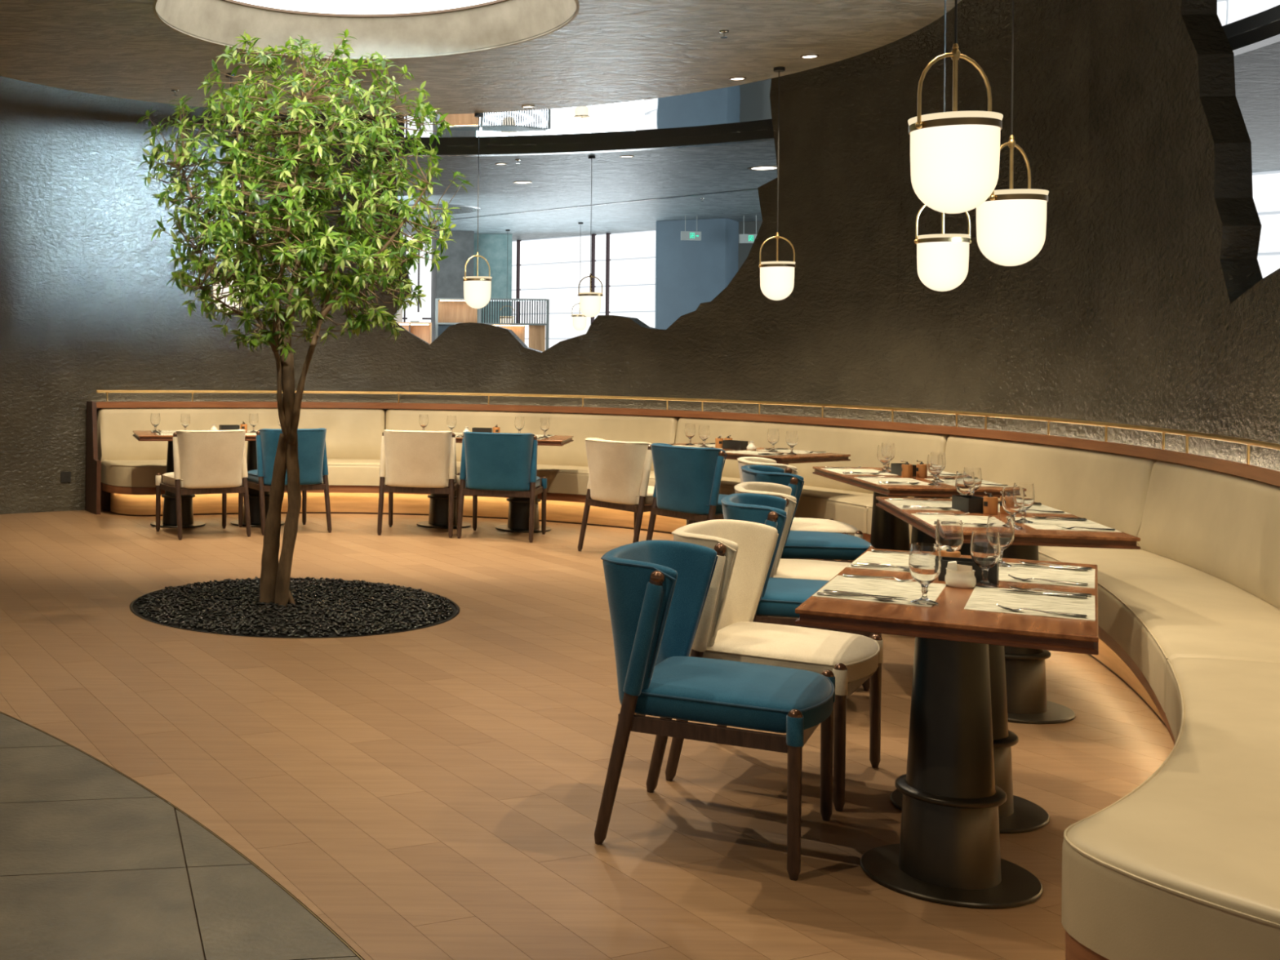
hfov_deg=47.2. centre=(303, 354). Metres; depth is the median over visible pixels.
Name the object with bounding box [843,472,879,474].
spoon
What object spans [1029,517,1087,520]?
table knife
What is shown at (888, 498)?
fork
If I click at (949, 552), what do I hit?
pepper mill
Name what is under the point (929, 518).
placemat
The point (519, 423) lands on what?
water glass
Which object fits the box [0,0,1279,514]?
wall
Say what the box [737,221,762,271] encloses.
wall
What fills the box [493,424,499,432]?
pepper mill
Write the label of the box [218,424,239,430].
caddy
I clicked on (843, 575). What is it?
fork
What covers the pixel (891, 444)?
water glass
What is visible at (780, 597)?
dining chair
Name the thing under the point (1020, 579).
fork
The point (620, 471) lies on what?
dining chair
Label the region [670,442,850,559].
table
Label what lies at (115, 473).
seat cushion
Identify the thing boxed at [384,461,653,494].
seat cushion
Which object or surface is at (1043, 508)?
placemat
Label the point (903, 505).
table knife
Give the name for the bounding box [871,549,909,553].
fork
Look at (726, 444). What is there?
caddy
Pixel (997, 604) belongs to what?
fork
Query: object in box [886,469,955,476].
placemat
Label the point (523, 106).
recessed light
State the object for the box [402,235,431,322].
window
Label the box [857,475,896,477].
fork
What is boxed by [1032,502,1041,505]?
table knife
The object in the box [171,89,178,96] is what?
sprinkler head
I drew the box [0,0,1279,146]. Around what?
ceiling
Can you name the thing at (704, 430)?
water glass
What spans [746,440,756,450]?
bud vase
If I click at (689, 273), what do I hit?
wall
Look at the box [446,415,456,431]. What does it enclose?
water glass
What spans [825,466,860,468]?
fork
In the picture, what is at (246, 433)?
placemat
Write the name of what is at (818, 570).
dining chair
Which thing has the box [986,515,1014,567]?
water glass
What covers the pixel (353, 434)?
cushion
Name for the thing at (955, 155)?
pendant lamp
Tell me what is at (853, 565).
spoon
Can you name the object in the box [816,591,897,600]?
spoon
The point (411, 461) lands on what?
dining chair
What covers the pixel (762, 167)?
recessed light
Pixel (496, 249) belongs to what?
wall
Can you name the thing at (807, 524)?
dining chair
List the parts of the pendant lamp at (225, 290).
lamp shade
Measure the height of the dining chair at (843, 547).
0.821 m
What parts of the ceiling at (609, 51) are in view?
recess trim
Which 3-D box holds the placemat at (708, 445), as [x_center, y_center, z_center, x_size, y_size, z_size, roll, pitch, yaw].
[3.113,0.682,10.375,0.300,0.002,0.426,1,0,-31]
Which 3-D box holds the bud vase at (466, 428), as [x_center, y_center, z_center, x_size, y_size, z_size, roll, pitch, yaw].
[1.337,0.631,11.485,0.068,0.068,0.068,1,0,18]
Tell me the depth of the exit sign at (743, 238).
19.59 m
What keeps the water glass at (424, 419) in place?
on the placemat
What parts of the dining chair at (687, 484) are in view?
leg, rail, backrest, leg, seat, rail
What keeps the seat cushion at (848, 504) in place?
on the banquette
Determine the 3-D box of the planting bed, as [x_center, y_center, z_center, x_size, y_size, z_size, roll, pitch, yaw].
[-0.051,1.403,7.795,1.822,0.012,1.822,1,0,0]
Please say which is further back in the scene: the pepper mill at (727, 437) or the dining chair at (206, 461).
the dining chair at (206, 461)
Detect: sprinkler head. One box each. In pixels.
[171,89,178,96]
[719,30,728,38]
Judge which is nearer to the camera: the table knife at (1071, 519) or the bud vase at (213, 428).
the table knife at (1071, 519)
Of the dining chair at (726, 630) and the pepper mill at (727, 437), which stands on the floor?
the dining chair at (726, 630)
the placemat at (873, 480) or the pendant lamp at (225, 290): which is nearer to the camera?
the placemat at (873, 480)
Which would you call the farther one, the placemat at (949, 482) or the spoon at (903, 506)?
the placemat at (949, 482)
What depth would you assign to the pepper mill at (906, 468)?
7.74 m
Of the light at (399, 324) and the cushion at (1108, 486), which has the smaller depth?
the cushion at (1108, 486)
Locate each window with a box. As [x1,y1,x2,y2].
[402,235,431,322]
[511,230,655,348]
[1252,170,1279,278]
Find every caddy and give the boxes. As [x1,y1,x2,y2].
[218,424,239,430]
[471,427,492,432]
[722,440,747,449]
[890,462,915,476]
[937,556,999,585]
[951,494,983,513]
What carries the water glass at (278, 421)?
on the table at (169, 517)
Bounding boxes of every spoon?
[762,453,783,454]
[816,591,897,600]
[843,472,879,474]
[850,564,909,570]
[879,482,919,484]
[902,506,953,509]
[933,522,986,526]
[1008,586,1091,596]
[1018,560,1092,569]
[1032,515,1086,519]
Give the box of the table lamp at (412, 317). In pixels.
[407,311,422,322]
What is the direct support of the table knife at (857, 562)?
on the placemat at (891, 558)
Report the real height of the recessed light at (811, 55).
0.007 m
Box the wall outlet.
[60,471,71,482]
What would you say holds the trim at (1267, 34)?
attached to the wall at (1146, 300)
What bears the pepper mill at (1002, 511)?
on the table at (1025, 668)
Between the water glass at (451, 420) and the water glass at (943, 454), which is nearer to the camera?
the water glass at (943, 454)
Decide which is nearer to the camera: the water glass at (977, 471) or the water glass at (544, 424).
the water glass at (977, 471)
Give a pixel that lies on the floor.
(433, 793)
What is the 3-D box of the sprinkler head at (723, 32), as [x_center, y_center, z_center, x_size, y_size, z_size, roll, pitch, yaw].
[2.413,-1.837,8.025,0.056,0.038,0.056,1,0,0]
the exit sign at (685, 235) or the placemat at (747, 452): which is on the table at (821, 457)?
the placemat at (747, 452)
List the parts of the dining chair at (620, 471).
leg, rail, backrest, leg, leg, seat, rail, leg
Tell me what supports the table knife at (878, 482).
on the placemat at (873, 480)
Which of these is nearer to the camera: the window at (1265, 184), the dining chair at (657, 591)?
the dining chair at (657, 591)
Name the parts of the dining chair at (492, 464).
leg, leg, rail, backrest, seat, leg, rail, leg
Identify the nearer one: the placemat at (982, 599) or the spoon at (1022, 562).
the placemat at (982, 599)
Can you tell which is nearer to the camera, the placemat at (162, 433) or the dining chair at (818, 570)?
the dining chair at (818, 570)
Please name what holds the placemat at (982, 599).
on the table at (955, 797)
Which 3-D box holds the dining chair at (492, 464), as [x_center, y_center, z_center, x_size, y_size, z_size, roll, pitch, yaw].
[1.543,1.007,10.857,0.598,0.821,0.641,1,0,20]
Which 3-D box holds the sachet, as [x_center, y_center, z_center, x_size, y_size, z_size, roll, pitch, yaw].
[1.900,0.628,4.020,0.009,0.042,0.044,1,0,-38]
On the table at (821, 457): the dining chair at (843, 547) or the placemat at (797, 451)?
the placemat at (797, 451)
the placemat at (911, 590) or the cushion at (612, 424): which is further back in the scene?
the cushion at (612, 424)
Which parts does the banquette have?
panel, brass rail, trim, post, post, post, post, post, post, post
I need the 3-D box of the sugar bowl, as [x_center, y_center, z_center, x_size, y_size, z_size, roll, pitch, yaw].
[1.893,0.646,4.027,0.085,0.050,0.065,1,0,45]
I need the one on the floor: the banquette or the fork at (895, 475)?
the banquette
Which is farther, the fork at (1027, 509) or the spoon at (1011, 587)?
the fork at (1027, 509)
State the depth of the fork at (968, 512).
5.88 m
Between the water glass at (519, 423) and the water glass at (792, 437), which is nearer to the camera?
the water glass at (792, 437)
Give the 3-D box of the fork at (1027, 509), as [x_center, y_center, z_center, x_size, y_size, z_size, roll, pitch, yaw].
[3.162,0.673,6.016,0.207,0.014,0.025,1,0,12]
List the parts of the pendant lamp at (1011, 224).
handle, stem, lamp shade, cord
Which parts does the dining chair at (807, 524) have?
backrest, seat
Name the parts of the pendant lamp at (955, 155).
handle, stem, lamp shade, cord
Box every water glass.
[150,413,159,432]
[180,413,190,430]
[248,413,258,432]
[277,414,281,429]
[418,414,428,431]
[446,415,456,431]
[514,416,524,433]
[539,417,550,437]
[684,423,695,444]
[698,425,709,447]
[767,428,778,452]
[786,431,798,454]
[877,444,892,472]
[881,442,895,470]
[908,542,941,604]
[926,454,943,485]
[930,452,946,482]
[935,518,963,551]
[955,471,974,495]
[963,466,982,495]
[969,529,1000,587]
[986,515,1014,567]
[1001,486,1024,528]
[1013,482,1035,523]
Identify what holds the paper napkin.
in the sugar bowl
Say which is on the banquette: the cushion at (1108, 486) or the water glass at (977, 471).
the cushion at (1108, 486)
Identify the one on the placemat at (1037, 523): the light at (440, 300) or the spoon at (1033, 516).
the spoon at (1033, 516)
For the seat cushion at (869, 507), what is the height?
0.202 m
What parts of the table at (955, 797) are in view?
plate, plate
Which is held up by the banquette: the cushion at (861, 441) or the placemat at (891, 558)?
the cushion at (861, 441)
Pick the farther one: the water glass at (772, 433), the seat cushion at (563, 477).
the seat cushion at (563, 477)
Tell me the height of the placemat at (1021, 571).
0.002 m
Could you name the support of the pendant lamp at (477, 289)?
hanging from the ceiling at (609, 51)
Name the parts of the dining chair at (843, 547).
backrest, rail, seat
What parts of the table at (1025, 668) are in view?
plate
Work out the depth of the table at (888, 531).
7.82 m
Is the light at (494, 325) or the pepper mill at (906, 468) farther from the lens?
the light at (494, 325)
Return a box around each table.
[132,431,284,528]
[416,434,573,532]
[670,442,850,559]
[795,548,1098,908]
[812,466,1003,551]
[875,496,1140,724]
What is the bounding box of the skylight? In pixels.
[235,0,494,14]
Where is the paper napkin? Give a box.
[946,560,957,573]
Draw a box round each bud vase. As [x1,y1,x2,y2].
[209,424,217,430]
[462,426,470,435]
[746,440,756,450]
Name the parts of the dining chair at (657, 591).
leg, rail, leg, backrest, rail, seat, leg, rail, leg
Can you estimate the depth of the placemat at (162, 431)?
11.55 m
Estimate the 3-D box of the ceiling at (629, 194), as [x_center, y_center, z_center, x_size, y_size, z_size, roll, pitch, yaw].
[0.874,-1.996,8.940,68.000,0.014,68.000,1,0,0]
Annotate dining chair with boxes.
[155,429,251,540]
[238,427,331,535]
[377,429,460,537]
[456,431,546,542]
[577,437,693,551]
[594,540,835,880]
[645,443,728,540]
[665,519,883,811]
[720,493,880,712]
[733,481,881,636]
[737,457,862,559]
[741,464,875,616]
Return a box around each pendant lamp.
[211,72,244,312]
[462,112,492,308]
[500,229,514,323]
[571,222,586,330]
[577,155,603,317]
[758,66,795,300]
[907,0,1003,213]
[914,0,971,291]
[976,0,1048,266]
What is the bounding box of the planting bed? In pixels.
[130,578,458,638]
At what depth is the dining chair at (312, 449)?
10.89 m
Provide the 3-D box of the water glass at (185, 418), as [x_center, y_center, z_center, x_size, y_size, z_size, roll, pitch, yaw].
[-0.963,0.562,11.345,0.080,0.157,0.080,1,0,-11]
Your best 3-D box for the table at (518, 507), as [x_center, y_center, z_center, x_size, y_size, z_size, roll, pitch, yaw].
[1.470,1.041,11.420,1.360,0.748,0.690,1,0,18]
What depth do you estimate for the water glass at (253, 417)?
11.52 m
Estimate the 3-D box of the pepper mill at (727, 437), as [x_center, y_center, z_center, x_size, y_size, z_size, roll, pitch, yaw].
[3.085,0.635,10.154,0.057,0.096,0.060,1,0,-11]
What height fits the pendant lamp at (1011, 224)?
1.772 m
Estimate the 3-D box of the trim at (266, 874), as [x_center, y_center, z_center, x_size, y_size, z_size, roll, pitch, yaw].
[-0.458,1.395,3.083,1.213,0.001,8.722,1,0,-23]
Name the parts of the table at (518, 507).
plate, plate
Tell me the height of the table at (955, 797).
0.748 m
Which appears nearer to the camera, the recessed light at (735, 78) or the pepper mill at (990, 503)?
the pepper mill at (990, 503)
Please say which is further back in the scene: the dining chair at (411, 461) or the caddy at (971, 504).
the dining chair at (411, 461)
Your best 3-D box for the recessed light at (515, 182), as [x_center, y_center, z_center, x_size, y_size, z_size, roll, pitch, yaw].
[2.524,-1.982,16.140,0.220,0.007,0.220,1,0,0]
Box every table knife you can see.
[768,448,787,449]
[823,589,906,598]
[842,471,881,473]
[856,561,909,567]
[878,481,920,483]
[902,505,946,507]
[999,589,1087,598]
[1013,564,1088,571]
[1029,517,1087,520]
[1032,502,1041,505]
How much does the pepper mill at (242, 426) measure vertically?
0.096 m
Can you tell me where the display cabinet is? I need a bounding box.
[397,322,431,343]
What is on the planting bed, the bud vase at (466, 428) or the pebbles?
the pebbles
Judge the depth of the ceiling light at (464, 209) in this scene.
19.06 m
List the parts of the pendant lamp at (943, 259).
stem, lamp shade, handle, cord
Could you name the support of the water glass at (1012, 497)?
on the placemat at (929, 518)
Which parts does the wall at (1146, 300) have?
rock panel, rock panel, rock panel, rock panel, rock panel, rock panel, rock panel, rock panel, rock panel, rock panel, rock panel, rock panel, rock panel, rock panel, rock panel, rock panel, rock panel, rock panel, rock panel, rock panel, rock panel, rock panel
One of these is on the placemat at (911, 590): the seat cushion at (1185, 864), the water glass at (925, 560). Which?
the water glass at (925, 560)
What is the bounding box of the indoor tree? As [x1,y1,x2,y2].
[136,28,473,608]
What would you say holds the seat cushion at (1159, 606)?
on the banquette
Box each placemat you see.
[150,430,177,432]
[155,432,173,435]
[245,432,256,435]
[534,434,554,437]
[672,444,723,448]
[691,444,757,447]
[724,450,788,455]
[755,448,830,453]
[812,575,946,607]
[822,468,896,475]
[846,551,910,572]
[855,477,931,485]
[884,499,959,511]
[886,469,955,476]
[911,513,1015,528]
[924,478,1011,486]
[964,586,1095,621]
[998,502,1071,514]
[998,562,1095,588]
[1014,516,1121,532]
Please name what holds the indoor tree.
on the planting bed
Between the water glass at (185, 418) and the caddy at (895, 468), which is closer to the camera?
the caddy at (895, 468)
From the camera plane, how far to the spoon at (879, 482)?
7.32 m
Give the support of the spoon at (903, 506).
on the placemat at (898, 503)
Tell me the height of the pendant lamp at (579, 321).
1.622 m
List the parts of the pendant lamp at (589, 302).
lamp shade, handle, cord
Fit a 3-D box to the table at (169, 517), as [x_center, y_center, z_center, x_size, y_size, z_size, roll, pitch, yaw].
[-0.700,1.019,11.440,1.360,0.748,0.690,1,0,-11]
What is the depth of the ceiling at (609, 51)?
8.65 m
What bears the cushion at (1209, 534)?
on the banquette
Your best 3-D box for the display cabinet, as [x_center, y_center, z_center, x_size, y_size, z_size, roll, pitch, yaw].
[1.542,0.475,20.523,0.640,1.880,0.320,1,0,3]
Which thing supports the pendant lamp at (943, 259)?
hanging from the ceiling at (746, 107)
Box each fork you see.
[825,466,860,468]
[842,573,914,581]
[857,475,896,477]
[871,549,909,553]
[888,497,936,500]
[915,511,968,515]
[981,483,1008,485]
[995,603,1087,617]
[1008,573,1088,585]
[1026,509,1064,512]
[1056,524,1115,530]
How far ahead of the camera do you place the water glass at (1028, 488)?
5.62 m
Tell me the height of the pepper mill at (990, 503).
0.096 m
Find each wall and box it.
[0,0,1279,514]
[431,231,474,342]
[473,233,512,323]
[654,218,738,329]
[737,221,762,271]
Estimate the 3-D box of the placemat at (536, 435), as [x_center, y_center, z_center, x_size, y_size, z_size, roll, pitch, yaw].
[1.828,0.669,11.502,0.426,0.002,0.300,1,0,19]
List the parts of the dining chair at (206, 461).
leg, rail, leg, seat, backrest, rail, leg, leg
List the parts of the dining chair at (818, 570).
backrest, seat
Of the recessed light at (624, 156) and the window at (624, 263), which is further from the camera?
the window at (624, 263)
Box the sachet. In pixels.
[956,564,972,571]
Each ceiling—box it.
[0,0,960,115]
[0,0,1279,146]
[395,41,1279,240]
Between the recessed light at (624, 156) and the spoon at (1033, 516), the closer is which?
the spoon at (1033, 516)
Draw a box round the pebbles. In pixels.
[133,576,453,636]
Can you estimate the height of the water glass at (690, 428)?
0.157 m
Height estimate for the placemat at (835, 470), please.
0.002 m
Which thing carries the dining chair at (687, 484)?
on the floor
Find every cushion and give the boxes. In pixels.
[97,407,385,462]
[101,458,380,487]
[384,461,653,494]
[385,408,679,471]
[648,472,873,533]
[675,417,951,497]
[866,504,911,543]
[942,435,1158,549]
[1038,546,1279,712]
[1061,657,1279,959]
[1137,460,1279,608]
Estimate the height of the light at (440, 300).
0.012 m
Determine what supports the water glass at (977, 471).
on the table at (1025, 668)
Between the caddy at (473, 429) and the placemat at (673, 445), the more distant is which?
the caddy at (473, 429)
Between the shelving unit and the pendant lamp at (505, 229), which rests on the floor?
the shelving unit
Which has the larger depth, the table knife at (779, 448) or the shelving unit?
the shelving unit
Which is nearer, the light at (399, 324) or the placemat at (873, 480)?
the placemat at (873, 480)
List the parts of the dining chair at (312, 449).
leg, rail, leg, seat, backrest, rail, leg, leg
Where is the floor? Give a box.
[0,510,1173,959]
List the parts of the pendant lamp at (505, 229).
lamp shade, cord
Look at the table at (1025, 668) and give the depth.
5.50 m
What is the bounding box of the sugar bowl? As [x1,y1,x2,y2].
[944,568,976,588]
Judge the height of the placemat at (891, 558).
0.002 m
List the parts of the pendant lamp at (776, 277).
lamp shade, handle, stem, cord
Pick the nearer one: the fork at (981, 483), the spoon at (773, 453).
the fork at (981, 483)
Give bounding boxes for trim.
[0,711,363,959]
[395,19,1279,156]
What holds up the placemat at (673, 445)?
on the table at (821, 457)
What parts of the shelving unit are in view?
cane panel, wood panel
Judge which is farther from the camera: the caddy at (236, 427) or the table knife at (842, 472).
the caddy at (236, 427)
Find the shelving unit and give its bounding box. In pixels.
[435,297,549,351]
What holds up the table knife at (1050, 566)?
on the placemat at (1021, 571)
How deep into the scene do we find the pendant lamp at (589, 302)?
13.93 m
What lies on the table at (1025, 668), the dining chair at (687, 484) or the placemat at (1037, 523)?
the placemat at (1037, 523)
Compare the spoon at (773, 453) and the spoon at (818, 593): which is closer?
the spoon at (818, 593)
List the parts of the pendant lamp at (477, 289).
handle, stem, lamp shade, cord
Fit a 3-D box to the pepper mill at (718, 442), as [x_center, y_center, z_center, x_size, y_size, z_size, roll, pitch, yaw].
[3.011,0.634,10.121,0.057,0.096,0.060,1,0,-1]
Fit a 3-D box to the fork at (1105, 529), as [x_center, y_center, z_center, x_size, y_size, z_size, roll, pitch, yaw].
[3.027,0.672,5.408,0.207,0.014,0.025,1,0,12]
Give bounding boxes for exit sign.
[680,215,701,240]
[738,215,756,243]
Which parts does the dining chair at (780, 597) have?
backrest, leg, seat, rail, leg, leg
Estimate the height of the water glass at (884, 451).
0.157 m
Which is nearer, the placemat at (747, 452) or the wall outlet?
the placemat at (747, 452)
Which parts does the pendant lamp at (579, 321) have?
lamp shade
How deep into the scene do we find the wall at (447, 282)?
22.50 m
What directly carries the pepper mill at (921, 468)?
on the table at (888, 531)
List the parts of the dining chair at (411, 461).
leg, leg, rail, backrest, seat, leg, rail, leg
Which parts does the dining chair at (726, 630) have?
leg, backrest, seat, leg, rail, leg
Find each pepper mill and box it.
[240,421,247,432]
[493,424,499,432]
[715,435,723,448]
[724,435,732,439]
[901,460,912,478]
[915,460,927,477]
[939,543,960,557]
[982,491,998,515]
[1000,491,1008,514]
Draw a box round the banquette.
[85,390,1279,959]
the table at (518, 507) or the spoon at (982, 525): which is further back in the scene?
the table at (518, 507)
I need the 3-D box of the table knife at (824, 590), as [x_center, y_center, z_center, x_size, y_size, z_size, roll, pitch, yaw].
[1.541,0.660,3.835,0.217,0.009,0.021,1,0,30]
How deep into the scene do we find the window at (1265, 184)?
14.55 m
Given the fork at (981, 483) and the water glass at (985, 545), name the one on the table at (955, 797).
the water glass at (985, 545)
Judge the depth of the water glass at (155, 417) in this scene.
11.35 m
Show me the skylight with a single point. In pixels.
(331, 6)
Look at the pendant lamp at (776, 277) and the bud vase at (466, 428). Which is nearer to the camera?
the pendant lamp at (776, 277)
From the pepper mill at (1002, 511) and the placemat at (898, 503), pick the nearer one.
the pepper mill at (1002, 511)
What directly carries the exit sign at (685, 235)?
hanging from the ceiling at (629, 194)
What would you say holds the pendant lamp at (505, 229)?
hanging from the ceiling at (629, 194)
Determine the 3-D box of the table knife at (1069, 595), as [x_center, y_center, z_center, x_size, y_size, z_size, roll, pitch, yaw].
[2.057,0.666,3.888,0.217,0.009,0.021,1,0,29]
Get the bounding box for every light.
[398,204,480,214]
[399,324,428,324]
[440,300,465,301]
[493,324,524,326]
[512,181,532,183]
[521,105,534,108]
[619,155,634,157]
[728,76,746,80]
[748,165,777,170]
[800,53,818,58]
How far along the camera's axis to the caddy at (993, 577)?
4.09 m

